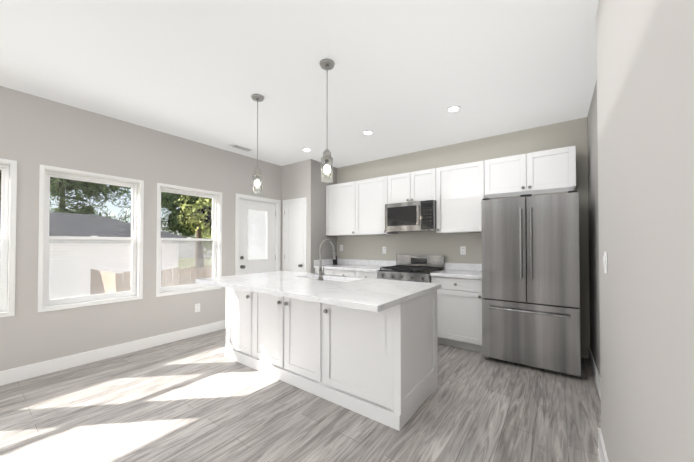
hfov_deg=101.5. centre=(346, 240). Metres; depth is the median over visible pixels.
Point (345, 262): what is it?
backsplash
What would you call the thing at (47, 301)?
window unit
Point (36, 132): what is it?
wall
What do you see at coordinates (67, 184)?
tree
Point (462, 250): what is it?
electrical outlet
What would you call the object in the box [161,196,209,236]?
tree
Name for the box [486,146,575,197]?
upper cabinet
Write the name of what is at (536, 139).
wall
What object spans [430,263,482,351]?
base cabinet
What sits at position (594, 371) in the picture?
baseboard
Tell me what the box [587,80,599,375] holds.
wall
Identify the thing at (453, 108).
recessed light
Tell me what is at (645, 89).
wall
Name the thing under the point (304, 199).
trim
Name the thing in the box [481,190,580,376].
refrigerator
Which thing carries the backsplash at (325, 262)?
attached to the wall at (301, 179)
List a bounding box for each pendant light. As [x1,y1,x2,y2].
[251,94,263,193]
[319,59,334,182]
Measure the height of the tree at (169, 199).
8.495 m
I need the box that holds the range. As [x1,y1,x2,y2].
[377,254,444,282]
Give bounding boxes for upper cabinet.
[326,182,361,235]
[354,176,396,234]
[386,168,437,203]
[436,160,485,232]
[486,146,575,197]
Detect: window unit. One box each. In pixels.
[0,158,16,317]
[37,165,143,311]
[156,183,221,296]
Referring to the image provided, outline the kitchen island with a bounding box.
[196,239,440,430]
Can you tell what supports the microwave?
attached to the upper cabinet at (422, 185)
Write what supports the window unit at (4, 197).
in the wall at (36, 132)
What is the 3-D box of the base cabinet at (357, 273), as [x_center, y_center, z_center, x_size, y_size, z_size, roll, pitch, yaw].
[0.477,0.907,4.481,0.421,0.880,0.617,-1,-1,36]
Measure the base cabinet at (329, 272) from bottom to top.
0.880 m
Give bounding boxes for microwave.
[385,200,435,231]
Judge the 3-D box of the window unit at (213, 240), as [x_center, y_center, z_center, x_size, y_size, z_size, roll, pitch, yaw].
[-2.212,-0.006,3.989,0.142,1.453,0.875,-1,-1,36]
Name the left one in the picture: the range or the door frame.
the door frame
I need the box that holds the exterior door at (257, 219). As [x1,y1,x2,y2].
[239,199,275,274]
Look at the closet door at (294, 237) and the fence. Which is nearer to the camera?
the closet door at (294, 237)
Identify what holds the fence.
on the ground
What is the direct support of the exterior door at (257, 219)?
in the wall at (36, 132)
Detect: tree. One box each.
[0,170,108,213]
[54,181,207,245]
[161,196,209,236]
[174,195,211,267]
[177,197,212,258]
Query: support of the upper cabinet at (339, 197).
attached to the wall at (536, 139)
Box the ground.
[178,257,212,279]
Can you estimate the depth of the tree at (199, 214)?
8.94 m
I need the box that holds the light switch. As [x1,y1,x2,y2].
[603,251,606,273]
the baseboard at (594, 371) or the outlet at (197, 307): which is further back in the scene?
the outlet at (197, 307)
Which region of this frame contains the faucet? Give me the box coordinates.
[318,239,335,279]
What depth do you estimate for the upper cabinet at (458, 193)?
3.73 m
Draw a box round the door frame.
[235,193,280,274]
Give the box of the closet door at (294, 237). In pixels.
[284,201,303,272]
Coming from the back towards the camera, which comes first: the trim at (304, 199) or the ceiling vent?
the trim at (304, 199)
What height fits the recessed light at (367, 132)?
0.009 m
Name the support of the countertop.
on the base cabinet at (357, 273)
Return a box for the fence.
[90,265,212,294]
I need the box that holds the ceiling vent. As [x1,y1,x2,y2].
[228,144,251,150]
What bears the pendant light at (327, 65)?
hanging from the ceiling
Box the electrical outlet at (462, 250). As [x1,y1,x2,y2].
[460,246,465,254]
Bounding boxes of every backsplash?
[314,258,337,265]
[338,259,395,265]
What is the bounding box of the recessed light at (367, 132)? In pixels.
[363,130,372,134]
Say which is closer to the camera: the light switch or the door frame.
the light switch
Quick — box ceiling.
[0,0,598,167]
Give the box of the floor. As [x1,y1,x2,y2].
[0,328,600,461]
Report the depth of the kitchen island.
2.35 m
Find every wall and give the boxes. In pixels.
[0,86,281,370]
[281,159,336,272]
[337,117,589,357]
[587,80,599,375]
[596,0,693,461]
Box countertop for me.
[314,262,386,273]
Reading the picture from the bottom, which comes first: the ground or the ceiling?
the ground
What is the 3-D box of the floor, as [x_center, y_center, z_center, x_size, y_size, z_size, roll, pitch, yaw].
[-1.687,1.323,0.841,4.760,0.050,9.360,-1,-1,36]
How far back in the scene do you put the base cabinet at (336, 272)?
4.48 m
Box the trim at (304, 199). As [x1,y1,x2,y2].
[282,197,306,272]
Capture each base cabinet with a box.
[315,270,333,274]
[334,270,353,276]
[354,270,378,278]
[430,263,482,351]
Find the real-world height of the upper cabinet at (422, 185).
0.450 m
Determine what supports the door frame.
attached to the wall at (36, 132)
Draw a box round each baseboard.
[0,320,225,385]
[588,347,608,461]
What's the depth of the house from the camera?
8.25 m
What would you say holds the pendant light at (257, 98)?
hanging from the ceiling
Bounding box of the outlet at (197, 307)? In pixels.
[195,303,199,311]
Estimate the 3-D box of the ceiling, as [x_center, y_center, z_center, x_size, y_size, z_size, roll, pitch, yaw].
[-1.687,-1.467,0.879,4.760,0.050,9.360,-1,-1,36]
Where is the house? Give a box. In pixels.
[0,209,195,298]
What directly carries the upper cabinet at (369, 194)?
attached to the wall at (536, 139)
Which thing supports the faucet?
on the kitchen island
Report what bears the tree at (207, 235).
on the ground
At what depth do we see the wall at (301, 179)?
4.98 m
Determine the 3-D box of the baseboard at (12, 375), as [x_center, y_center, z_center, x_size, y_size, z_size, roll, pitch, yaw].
[-3.958,1.242,1.491,0.014,0.130,7.390,-1,-1,36]
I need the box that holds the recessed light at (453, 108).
[447,106,459,111]

